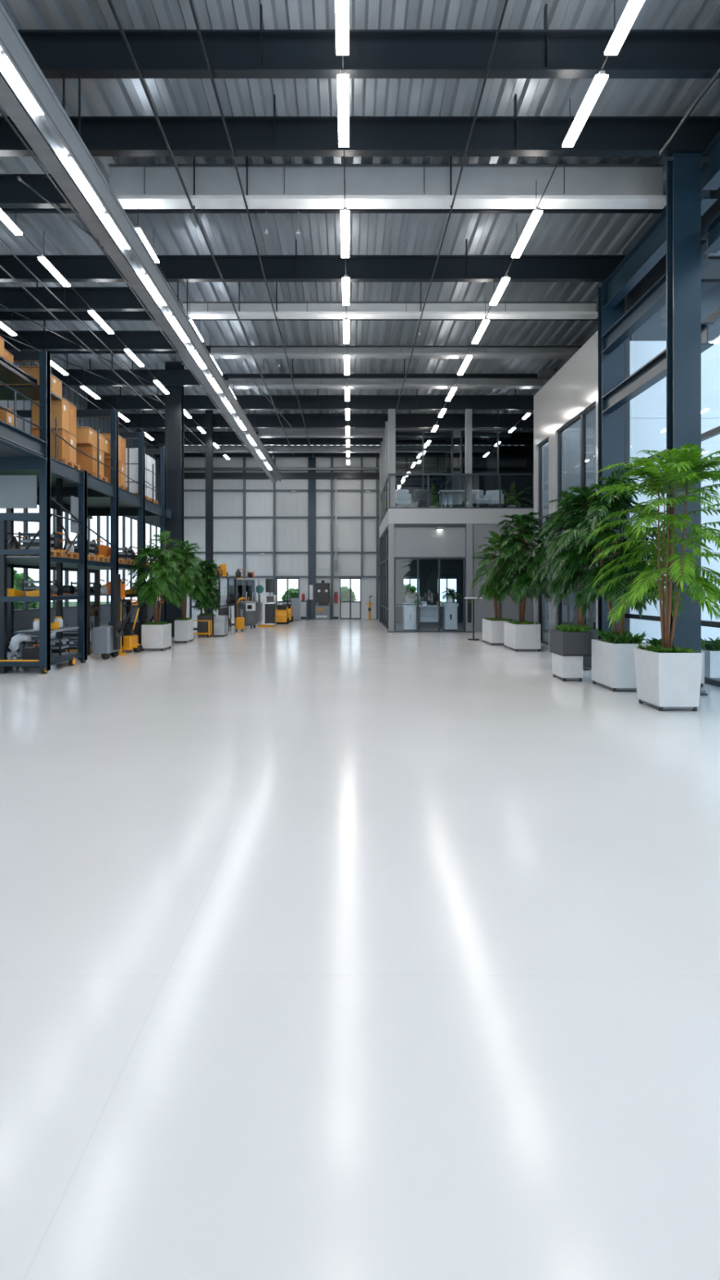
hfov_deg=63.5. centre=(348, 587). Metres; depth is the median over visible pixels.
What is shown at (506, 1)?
conduit
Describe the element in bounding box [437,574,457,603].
window
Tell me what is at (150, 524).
window
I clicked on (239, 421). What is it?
lamp
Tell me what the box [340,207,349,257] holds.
lamp
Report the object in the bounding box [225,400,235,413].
lamp
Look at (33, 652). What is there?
tool case
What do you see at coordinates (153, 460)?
load
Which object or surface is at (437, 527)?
lamp
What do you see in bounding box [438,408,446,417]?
diffuser
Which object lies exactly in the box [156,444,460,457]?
roof beam
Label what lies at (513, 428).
lamp
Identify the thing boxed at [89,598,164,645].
jack
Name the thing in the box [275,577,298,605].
window
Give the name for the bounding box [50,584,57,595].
motor
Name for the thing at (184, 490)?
trim
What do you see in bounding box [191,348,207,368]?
lamp
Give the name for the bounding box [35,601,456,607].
lawn
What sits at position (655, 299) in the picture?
rail
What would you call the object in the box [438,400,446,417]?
ceiling lamp
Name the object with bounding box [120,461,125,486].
cardboard box
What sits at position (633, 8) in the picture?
ceiling lamp
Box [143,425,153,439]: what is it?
lamp
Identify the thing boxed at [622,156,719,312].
wall
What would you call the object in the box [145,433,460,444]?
roof beam
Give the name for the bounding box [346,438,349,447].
lamp
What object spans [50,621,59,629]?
bin
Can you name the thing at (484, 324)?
diffuser
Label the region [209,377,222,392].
lamp
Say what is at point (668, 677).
potted tree
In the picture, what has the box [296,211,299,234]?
sprinkler head
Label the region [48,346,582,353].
purlin
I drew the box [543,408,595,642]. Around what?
wall
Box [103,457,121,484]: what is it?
cardboard box
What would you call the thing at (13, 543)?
pump
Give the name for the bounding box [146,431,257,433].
purlin
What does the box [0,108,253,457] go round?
conduit
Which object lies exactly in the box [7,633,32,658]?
robot arm
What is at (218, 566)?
pump
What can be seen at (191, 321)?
diffuser
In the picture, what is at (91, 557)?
wooden pallet
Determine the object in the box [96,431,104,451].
cardboard box
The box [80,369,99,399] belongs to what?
lamp
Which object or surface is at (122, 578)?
pump
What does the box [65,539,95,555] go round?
crate
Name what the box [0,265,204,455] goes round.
conduit
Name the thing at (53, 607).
window
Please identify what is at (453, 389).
ceiling lamp
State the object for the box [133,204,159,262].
lamp
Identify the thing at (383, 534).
window
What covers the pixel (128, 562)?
wooden pallet
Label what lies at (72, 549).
storage jar
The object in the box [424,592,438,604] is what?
computer monitor
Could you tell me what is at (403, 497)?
armchair
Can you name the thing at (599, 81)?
diffuser
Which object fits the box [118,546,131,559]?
crate
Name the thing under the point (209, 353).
lamp
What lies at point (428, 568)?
wall
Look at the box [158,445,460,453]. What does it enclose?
girder
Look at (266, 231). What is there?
sprinkler head
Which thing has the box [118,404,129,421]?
lamp
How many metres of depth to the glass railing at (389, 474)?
21.03 m
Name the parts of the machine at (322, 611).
name plate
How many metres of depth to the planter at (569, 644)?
9.95 m
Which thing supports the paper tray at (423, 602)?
on the desk at (429, 613)
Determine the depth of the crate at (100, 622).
16.22 m
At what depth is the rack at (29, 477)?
11.67 m
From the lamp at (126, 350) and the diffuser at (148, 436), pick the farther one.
the diffuser at (148, 436)
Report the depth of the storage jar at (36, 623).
11.08 m
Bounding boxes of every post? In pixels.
[118,582,126,655]
[378,447,381,526]
[380,441,382,524]
[382,432,385,519]
[384,421,387,515]
[386,408,395,509]
[387,523,395,632]
[465,408,471,506]
[465,523,472,632]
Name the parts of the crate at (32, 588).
corner post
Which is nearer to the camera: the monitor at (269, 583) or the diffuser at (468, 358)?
the diffuser at (468, 358)
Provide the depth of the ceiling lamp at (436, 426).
21.85 m
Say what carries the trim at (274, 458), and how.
attached to the wall at (291, 534)
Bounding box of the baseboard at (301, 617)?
[300,616,338,618]
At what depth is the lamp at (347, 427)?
22.19 m
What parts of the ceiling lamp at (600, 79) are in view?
suspension rod, suspension rod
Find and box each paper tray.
[421,600,427,605]
[435,600,442,605]
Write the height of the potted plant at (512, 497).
1.221 m
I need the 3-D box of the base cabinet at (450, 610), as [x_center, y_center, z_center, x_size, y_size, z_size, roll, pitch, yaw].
[3.850,1.090,21.960,0.520,1.020,0.580,0,0,0]
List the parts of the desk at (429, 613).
leg, modesty panel, leg, leg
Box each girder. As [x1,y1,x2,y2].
[107,164,666,208]
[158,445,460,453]
[182,301,598,319]
[208,346,581,358]
[227,377,551,388]
[257,427,510,437]
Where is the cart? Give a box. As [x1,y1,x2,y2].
[275,600,288,624]
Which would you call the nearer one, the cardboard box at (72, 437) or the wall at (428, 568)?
the cardboard box at (72, 437)
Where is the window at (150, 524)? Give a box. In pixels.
[145,521,159,601]
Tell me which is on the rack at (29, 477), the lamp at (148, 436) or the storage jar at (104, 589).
the storage jar at (104, 589)
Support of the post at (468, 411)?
on the floor at (474, 516)
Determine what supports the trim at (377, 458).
attached to the wall at (291, 534)
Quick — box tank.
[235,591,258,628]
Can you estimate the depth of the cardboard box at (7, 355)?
9.99 m
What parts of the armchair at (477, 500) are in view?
armrest, backrest, seat, armrest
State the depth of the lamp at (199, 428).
22.07 m
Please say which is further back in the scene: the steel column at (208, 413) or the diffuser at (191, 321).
the steel column at (208, 413)
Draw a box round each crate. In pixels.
[17,531,54,550]
[17,629,39,646]
[22,579,55,595]
[22,636,57,648]
[35,637,69,655]
[62,624,77,639]
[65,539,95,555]
[65,639,77,649]
[91,621,110,628]
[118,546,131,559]
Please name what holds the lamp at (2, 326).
hanging from the roof beam at (16, 299)
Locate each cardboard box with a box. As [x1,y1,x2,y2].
[0,336,4,359]
[0,407,17,426]
[4,348,13,363]
[18,365,51,391]
[31,397,69,431]
[31,428,69,460]
[51,373,62,398]
[69,402,76,435]
[69,432,76,463]
[75,426,97,447]
[75,444,97,473]
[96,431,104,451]
[98,448,104,475]
[100,433,120,461]
[103,436,110,455]
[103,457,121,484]
[120,436,125,463]
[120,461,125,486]
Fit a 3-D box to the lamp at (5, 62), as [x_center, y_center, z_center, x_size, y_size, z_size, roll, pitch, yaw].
[-3.420,-5.275,6.100,0.100,0.080,0.700,0,0,0]
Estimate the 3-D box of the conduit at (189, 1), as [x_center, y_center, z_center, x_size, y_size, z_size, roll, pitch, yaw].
[-1.720,-6.882,17.000,0.060,0.936,24.000,0,0,0]
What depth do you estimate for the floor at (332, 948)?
2.49 m
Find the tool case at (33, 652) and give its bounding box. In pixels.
[21,644,51,658]
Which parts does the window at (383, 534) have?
pane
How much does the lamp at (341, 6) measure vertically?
0.575 m
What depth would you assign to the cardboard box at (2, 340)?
9.70 m
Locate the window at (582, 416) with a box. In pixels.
[557,402,595,625]
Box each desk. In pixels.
[418,604,444,631]
[437,489,464,506]
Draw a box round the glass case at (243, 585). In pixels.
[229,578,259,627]
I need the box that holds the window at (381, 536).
[380,536,382,623]
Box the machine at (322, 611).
[315,580,330,619]
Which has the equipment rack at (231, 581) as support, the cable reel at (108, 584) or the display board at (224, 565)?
the display board at (224, 565)
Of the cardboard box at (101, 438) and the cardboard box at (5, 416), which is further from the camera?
the cardboard box at (101, 438)
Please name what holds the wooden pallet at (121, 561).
on the rack at (29, 477)
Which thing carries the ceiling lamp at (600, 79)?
hanging from the roof beam at (545, 53)
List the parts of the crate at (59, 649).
corner post, corner post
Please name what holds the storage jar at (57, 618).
on the shelf
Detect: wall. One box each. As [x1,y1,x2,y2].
[0,327,161,635]
[162,444,460,618]
[379,471,462,622]
[394,524,533,631]
[533,329,598,645]
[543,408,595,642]
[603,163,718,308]
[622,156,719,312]
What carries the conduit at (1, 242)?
hanging from the ceiling
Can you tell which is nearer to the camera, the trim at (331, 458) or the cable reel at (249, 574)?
the cable reel at (249, 574)
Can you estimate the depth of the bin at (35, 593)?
11.16 m
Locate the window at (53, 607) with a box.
[26,508,67,611]
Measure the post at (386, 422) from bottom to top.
3.630 m
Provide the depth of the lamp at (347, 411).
20.10 m
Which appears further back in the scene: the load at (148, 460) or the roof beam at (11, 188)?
the load at (148, 460)
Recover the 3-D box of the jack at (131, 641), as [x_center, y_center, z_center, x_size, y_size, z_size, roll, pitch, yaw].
[-5.885,0.943,14.500,1.470,1.314,0.560,0,0,0]
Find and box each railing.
[379,475,389,522]
[388,473,533,508]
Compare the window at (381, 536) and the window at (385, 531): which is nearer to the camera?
the window at (385, 531)
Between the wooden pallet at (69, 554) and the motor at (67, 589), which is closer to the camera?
the wooden pallet at (69, 554)
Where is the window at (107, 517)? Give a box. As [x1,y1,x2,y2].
[99,515,124,605]
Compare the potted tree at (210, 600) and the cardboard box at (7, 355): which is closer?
the cardboard box at (7, 355)
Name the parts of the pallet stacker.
panel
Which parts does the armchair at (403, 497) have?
backrest, seat, armrest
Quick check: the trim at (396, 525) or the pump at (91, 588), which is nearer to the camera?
the pump at (91, 588)
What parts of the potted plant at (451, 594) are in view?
pot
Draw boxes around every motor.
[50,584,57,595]
[62,585,75,594]
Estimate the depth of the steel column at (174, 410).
18.90 m
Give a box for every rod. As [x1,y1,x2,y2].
[0,303,153,384]
[0,333,164,404]
[17,175,100,244]
[250,377,294,431]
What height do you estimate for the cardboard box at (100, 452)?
0.622 m
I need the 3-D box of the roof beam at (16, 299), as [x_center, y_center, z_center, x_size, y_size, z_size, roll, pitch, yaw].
[-6.850,-6.930,13.600,5.300,0.860,0.130,0,0,0]
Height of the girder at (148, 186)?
0.745 m
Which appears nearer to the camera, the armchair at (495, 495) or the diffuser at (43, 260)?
the diffuser at (43, 260)
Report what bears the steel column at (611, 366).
on the floor at (332, 948)
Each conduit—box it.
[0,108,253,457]
[0,240,217,457]
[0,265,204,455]
[0,336,155,448]
[106,0,293,454]
[188,0,314,459]
[395,0,508,411]
[658,67,719,155]
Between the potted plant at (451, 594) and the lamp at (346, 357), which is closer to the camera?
the lamp at (346, 357)
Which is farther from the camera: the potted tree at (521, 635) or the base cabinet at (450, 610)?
the base cabinet at (450, 610)
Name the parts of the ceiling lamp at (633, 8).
suspension rod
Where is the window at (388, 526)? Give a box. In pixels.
[386,526,388,631]
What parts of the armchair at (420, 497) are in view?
armrest, backrest, seat, armrest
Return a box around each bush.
[13,569,39,609]
[280,587,297,600]
[341,586,357,600]
[404,583,417,603]
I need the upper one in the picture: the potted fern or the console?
the console
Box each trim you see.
[183,472,379,479]
[183,489,379,491]
[183,516,379,518]
[189,551,379,553]
[228,576,456,577]
[243,457,245,578]
[273,457,275,595]
[307,457,315,618]
[330,457,333,618]
[360,457,362,577]
[376,457,378,618]
[394,523,465,527]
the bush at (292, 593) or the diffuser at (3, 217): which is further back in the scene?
the bush at (292, 593)
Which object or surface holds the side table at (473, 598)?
on the floor at (332, 948)
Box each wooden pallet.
[7,548,63,557]
[31,551,79,559]
[57,458,79,470]
[87,472,107,482]
[87,554,95,560]
[95,555,109,562]
[109,557,124,564]
[118,483,127,490]
[124,559,135,564]
[133,493,148,500]
[148,497,157,503]
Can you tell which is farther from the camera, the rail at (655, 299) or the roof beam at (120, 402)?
the roof beam at (120, 402)
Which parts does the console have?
door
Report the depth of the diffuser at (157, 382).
17.40 m
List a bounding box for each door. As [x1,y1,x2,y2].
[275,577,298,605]
[339,577,360,618]
[394,556,465,631]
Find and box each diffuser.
[0,208,22,235]
[0,321,16,335]
[37,257,70,286]
[50,360,67,374]
[80,386,99,399]
[88,310,113,333]
[118,412,129,421]
[135,228,159,262]
[144,432,153,439]
[153,380,168,394]
[189,320,203,342]
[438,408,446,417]
[457,355,472,374]
[471,320,489,343]
[489,277,510,305]
[522,413,530,419]
[562,74,608,146]
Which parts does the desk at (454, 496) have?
modesty panel, leg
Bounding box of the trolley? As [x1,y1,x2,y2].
[193,619,212,637]
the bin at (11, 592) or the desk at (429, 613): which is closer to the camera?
the bin at (11, 592)
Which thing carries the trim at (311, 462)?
attached to the wall at (291, 534)
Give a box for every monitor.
[265,578,274,595]
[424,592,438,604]
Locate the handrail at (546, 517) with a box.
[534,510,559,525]
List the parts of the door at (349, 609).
panel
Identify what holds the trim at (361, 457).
attached to the wall at (291, 534)
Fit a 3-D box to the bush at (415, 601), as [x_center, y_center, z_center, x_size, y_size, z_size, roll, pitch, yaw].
[3.299,0.837,33.469,1.937,2.210,1.891,0,0,-12]
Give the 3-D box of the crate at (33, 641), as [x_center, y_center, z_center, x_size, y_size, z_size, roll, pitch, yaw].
[-6.350,1.195,12.000,0.510,0.330,0.370,0,0,0]
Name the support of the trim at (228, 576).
attached to the wall at (291, 534)
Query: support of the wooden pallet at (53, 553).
on the rack at (29, 477)
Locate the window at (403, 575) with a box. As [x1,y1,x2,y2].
[403,574,420,604]
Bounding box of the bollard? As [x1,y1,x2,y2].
[365,595,373,619]
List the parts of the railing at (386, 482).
post, rail, glass panel, glass panel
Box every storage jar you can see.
[32,618,39,631]
[53,616,62,627]
[66,542,74,552]
[100,585,107,594]
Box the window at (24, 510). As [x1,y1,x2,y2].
[13,508,26,612]
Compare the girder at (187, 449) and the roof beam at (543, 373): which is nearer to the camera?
the roof beam at (543, 373)
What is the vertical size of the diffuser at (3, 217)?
0.035 m
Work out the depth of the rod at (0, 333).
17.03 m
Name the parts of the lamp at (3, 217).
suspension rod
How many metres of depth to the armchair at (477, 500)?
21.59 m
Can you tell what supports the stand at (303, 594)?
on the floor at (332, 948)
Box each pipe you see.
[183,467,460,470]
[333,470,337,571]
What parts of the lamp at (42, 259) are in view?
suspension rod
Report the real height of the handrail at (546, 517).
0.175 m
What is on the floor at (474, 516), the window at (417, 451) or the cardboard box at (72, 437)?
the window at (417, 451)
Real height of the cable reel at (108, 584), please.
0.315 m
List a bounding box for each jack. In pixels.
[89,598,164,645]
[89,599,142,652]
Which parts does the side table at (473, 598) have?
stem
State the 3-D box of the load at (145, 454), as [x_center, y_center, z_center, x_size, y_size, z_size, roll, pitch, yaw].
[-6.090,-3.235,16.540,0.606,1.250,0.326,0,0,0]
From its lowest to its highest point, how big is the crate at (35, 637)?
0.330 m
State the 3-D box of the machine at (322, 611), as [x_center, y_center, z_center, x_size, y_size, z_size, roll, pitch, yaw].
[-1.280,0.610,29.470,0.760,1.980,0.660,0,0,0]
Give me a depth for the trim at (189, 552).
29.87 m
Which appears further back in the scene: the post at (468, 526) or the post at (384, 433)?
the post at (384, 433)
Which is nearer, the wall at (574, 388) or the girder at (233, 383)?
the wall at (574, 388)
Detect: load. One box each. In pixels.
[125,448,137,493]
[145,453,146,495]
[146,454,151,497]
[151,457,155,499]
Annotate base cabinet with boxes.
[213,615,228,636]
[401,603,417,631]
[441,603,458,631]
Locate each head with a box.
[256,585,263,602]
[264,211,268,233]
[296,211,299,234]
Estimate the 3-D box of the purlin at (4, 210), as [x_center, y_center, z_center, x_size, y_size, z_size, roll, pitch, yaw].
[-1.750,-7.245,11.050,15.500,0.210,0.080,0,0,0]
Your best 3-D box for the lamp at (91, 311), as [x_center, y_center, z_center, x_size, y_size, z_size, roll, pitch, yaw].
[-5.600,-6.287,13.200,0.120,0.575,1.100,0,0,0]
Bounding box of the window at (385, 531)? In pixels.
[383,528,386,628]
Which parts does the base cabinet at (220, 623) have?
door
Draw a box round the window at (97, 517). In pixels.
[67,513,99,608]
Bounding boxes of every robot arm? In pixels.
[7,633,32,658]
[50,631,55,643]
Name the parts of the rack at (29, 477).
post, post, guard post, panel, guard rail, guard rail, post, guard post, post, panel, guard rail, post, guard post, post, guard post, guard rail, post, guard post, post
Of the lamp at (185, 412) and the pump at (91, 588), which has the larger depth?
the lamp at (185, 412)
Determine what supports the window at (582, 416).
in the wall at (574, 388)
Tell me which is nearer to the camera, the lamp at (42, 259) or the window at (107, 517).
the lamp at (42, 259)
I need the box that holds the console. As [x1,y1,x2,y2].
[256,595,276,626]
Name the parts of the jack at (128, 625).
panel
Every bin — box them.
[7,588,23,596]
[24,589,39,595]
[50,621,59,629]
[124,588,135,593]
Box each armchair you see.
[395,489,411,506]
[411,489,431,506]
[471,489,490,506]
[484,489,503,506]
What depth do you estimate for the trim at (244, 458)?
29.84 m
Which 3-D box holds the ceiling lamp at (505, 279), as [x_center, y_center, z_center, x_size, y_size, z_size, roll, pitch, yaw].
[3.077,-6.287,11.830,0.140,0.575,1.060,0,0,0]
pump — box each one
[7,535,24,555]
[50,531,66,551]
[70,581,93,594]
[88,538,103,555]
[93,578,104,593]
[120,577,128,594]
[126,546,137,560]
[217,565,225,576]
[235,568,243,578]
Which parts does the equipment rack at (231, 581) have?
post, post, panel, post, glass, post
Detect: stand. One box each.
[235,597,244,631]
[300,593,309,619]
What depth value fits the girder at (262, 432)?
25.20 m
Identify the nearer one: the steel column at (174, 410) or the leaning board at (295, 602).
the steel column at (174, 410)
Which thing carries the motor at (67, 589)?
on the rack at (29, 477)
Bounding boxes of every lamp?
[0,51,43,115]
[0,197,22,235]
[0,311,16,335]
[37,230,70,286]
[47,339,67,374]
[65,155,102,204]
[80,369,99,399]
[88,288,113,333]
[102,212,129,248]
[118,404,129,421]
[124,344,143,366]
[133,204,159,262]
[142,273,166,305]
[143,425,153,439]
[153,362,168,394]
[169,315,190,342]
[183,408,191,418]
[188,297,203,342]
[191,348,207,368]
[197,426,205,433]
[208,353,222,374]
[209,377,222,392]
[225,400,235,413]
[237,419,246,430]
[248,436,256,445]
[335,0,348,54]
[337,70,349,146]
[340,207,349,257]
[342,275,349,305]
[343,318,349,343]
[344,353,349,374]
[345,386,349,400]
[345,407,349,420]
[346,425,349,435]
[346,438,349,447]
[431,424,438,431]
[436,526,443,529]
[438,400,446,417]
[445,386,457,400]
[457,336,472,374]
[471,297,489,343]
[489,252,510,305]
[508,426,515,432]
[511,207,542,257]
[522,402,530,419]
[562,35,608,146]
[604,0,644,54]
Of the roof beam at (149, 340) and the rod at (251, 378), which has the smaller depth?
the roof beam at (149, 340)
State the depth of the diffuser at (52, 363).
15.91 m
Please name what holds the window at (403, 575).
in the wall at (428, 568)
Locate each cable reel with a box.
[97,544,110,556]
[104,582,110,594]
[247,570,254,578]
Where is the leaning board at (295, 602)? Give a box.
[290,598,299,620]
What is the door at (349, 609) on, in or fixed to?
in the wall at (291, 534)
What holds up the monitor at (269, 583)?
on the console
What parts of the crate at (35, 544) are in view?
corner post, corner post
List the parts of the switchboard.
door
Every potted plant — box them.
[379,493,407,514]
[399,587,419,603]
[409,485,455,506]
[440,587,462,603]
[451,493,484,506]
[489,481,532,506]
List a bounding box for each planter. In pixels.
[550,623,592,681]
[701,635,719,679]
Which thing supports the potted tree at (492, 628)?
on the floor at (332, 948)
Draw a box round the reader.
[467,599,471,622]
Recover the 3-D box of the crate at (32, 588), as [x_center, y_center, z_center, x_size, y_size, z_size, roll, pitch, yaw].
[-6.400,-0.005,12.050,0.510,0.330,0.370,0,0,0]
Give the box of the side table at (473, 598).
[464,597,482,640]
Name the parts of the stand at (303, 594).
panel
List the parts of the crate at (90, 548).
corner post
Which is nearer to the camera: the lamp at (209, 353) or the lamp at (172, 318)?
the lamp at (172, 318)
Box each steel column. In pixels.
[164,361,183,637]
[204,409,213,613]
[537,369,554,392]
[598,282,625,639]
[666,153,707,695]
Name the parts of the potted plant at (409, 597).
pot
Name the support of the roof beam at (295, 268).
attached to the ceiling
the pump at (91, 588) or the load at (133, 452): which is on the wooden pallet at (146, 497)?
the load at (133, 452)
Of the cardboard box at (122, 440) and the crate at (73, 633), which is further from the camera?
the cardboard box at (122, 440)
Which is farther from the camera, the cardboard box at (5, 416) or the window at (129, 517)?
the window at (129, 517)
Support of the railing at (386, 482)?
on the floor at (474, 516)
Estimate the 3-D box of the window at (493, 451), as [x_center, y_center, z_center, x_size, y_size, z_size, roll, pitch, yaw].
[6.800,-4.585,23.300,4.600,3.430,0.080,0,0,0]
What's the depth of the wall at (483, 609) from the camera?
21.05 m
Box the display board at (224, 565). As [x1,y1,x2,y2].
[219,564,227,577]
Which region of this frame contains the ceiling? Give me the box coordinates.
[0,0,719,445]
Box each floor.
[0,618,719,1279]
[379,508,533,537]
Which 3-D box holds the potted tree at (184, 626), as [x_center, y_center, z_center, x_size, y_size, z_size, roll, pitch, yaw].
[-4.902,0.102,17.302,1.387,2.995,1.415,0,0,16]
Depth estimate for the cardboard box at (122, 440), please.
14.93 m
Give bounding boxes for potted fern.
[645,637,709,687]
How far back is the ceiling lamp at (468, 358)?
15.62 m
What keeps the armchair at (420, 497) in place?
on the floor at (474, 516)
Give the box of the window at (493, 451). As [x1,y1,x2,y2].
[460,430,533,506]
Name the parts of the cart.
tank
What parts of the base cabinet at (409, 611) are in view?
door, door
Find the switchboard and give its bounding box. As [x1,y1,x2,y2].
[309,585,312,599]
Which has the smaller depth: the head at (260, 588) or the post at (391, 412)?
the post at (391, 412)
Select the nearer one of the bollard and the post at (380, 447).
the post at (380, 447)
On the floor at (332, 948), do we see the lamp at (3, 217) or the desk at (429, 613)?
the desk at (429, 613)
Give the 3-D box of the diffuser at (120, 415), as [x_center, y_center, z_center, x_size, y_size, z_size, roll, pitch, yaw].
[-7.950,-6.018,20.450,0.120,0.035,1.080,0,0,0]
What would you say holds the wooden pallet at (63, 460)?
on the rack at (29, 477)
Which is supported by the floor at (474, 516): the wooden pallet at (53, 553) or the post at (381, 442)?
the post at (381, 442)
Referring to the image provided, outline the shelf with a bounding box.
[13,626,78,635]
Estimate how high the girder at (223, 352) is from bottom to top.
0.325 m
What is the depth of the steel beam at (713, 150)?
8.55 m
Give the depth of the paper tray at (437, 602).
21.84 m
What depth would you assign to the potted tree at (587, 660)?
11.35 m
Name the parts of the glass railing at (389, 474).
post, post, rail, rail, post, post, post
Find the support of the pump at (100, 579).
on the rack at (29, 477)
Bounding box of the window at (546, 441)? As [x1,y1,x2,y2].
[538,437,548,644]
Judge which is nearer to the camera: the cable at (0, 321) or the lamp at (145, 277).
the lamp at (145, 277)
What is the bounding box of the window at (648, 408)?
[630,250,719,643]
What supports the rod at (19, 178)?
attached to the roof beam at (11, 188)
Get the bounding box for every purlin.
[0,206,665,213]
[0,311,598,320]
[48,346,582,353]
[123,413,533,414]
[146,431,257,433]
[222,373,555,380]
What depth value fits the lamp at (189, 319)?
13.46 m
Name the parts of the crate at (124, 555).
corner post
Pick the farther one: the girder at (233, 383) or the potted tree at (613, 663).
the girder at (233, 383)
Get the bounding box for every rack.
[0,351,172,673]
[189,576,236,630]
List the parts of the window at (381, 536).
pane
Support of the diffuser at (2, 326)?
attached to the lamp at (2, 326)
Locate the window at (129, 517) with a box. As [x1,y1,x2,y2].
[124,515,137,604]
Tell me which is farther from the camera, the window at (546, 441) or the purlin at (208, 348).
the purlin at (208, 348)
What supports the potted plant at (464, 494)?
on the floor at (474, 516)
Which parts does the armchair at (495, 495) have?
seat, backrest, armrest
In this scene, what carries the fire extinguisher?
attached to the wall at (291, 534)
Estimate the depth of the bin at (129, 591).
15.83 m
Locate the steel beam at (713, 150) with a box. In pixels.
[702,131,719,190]
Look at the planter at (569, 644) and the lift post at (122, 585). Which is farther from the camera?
the lift post at (122, 585)
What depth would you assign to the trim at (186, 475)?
29.72 m
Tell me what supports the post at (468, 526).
on the floor at (332, 948)
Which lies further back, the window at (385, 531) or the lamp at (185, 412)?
the window at (385, 531)
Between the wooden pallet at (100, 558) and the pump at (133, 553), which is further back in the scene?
the pump at (133, 553)
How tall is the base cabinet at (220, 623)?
0.680 m
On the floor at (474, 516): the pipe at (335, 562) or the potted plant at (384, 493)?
the potted plant at (384, 493)
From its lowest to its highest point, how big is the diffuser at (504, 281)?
0.035 m
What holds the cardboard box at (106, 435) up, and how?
on the cardboard box at (106, 461)
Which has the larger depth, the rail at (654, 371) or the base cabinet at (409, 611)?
the base cabinet at (409, 611)
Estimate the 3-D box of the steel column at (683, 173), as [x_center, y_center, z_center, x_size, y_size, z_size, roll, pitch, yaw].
[5.075,-2.460,8.800,0.530,8.120,0.320,0,0,0]
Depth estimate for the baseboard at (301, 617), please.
29.93 m
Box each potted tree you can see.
[125,530,186,650]
[164,540,206,643]
[191,560,221,636]
[470,530,520,645]
[487,511,551,651]
[526,490,622,668]
[541,466,679,691]
[583,443,719,711]
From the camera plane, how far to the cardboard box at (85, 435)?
13.00 m
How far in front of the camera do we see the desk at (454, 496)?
22.10 m
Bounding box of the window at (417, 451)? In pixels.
[395,430,453,506]
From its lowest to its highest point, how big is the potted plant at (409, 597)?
0.606 m
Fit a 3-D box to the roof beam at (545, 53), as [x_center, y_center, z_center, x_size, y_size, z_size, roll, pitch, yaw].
[-1.760,-6.930,7.360,15.480,0.860,0.130,0,0,0]
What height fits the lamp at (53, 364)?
0.575 m
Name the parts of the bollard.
post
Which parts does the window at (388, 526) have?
pane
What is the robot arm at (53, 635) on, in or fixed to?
on the rack at (29, 477)
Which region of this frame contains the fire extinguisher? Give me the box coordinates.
[333,591,337,603]
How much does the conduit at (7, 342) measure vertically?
1.097 m
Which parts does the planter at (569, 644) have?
planter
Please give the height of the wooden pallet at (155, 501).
0.140 m
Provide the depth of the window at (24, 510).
17.34 m
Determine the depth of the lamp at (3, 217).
9.64 m
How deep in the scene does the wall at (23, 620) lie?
20.61 m
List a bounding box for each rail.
[601,238,714,353]
[601,322,714,413]
[702,213,719,253]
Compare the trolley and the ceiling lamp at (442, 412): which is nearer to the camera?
the trolley
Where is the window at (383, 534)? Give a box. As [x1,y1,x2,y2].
[382,533,383,625]
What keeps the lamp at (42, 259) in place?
hanging from the cable at (22, 233)
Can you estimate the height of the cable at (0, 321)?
0.017 m
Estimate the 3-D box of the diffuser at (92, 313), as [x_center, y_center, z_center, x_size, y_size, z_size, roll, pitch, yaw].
[-5.600,-6.018,13.200,0.120,0.035,1.080,0,0,0]
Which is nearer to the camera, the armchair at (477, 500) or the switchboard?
the armchair at (477, 500)
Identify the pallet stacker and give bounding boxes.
[65,568,137,659]
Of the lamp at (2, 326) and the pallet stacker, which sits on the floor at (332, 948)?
the pallet stacker
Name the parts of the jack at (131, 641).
handle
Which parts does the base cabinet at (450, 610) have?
door, door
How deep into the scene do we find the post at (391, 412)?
21.12 m
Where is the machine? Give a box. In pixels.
[281,600,293,622]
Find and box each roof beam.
[0,93,719,156]
[0,173,74,208]
[0,239,719,282]
[0,287,148,311]
[0,320,177,351]
[17,4,719,78]
[51,358,202,386]
[86,386,534,409]
[118,409,533,427]
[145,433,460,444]
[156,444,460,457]
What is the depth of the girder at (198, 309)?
14.06 m
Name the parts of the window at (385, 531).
pane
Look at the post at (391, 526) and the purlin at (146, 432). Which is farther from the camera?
the purlin at (146, 432)
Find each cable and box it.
[0,320,163,446]
[22,233,222,450]
[135,224,208,352]
[342,54,348,458]
[431,54,608,435]
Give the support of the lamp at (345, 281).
hanging from the roof beam at (295, 268)
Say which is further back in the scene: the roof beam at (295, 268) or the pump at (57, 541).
the roof beam at (295, 268)
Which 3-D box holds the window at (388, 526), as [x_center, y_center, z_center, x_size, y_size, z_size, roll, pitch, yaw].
[1.540,-0.350,21.950,0.080,3.900,1.500,0,0,0]
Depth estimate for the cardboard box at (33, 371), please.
10.96 m
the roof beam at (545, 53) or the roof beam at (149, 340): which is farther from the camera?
the roof beam at (149, 340)
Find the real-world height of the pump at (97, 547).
0.417 m
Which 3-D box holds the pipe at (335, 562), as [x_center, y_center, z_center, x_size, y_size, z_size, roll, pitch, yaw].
[-0.620,-3.425,29.780,0.200,5.150,0.160,0,0,0]
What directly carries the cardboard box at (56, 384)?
on the rack at (29, 477)
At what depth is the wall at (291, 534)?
30.00 m

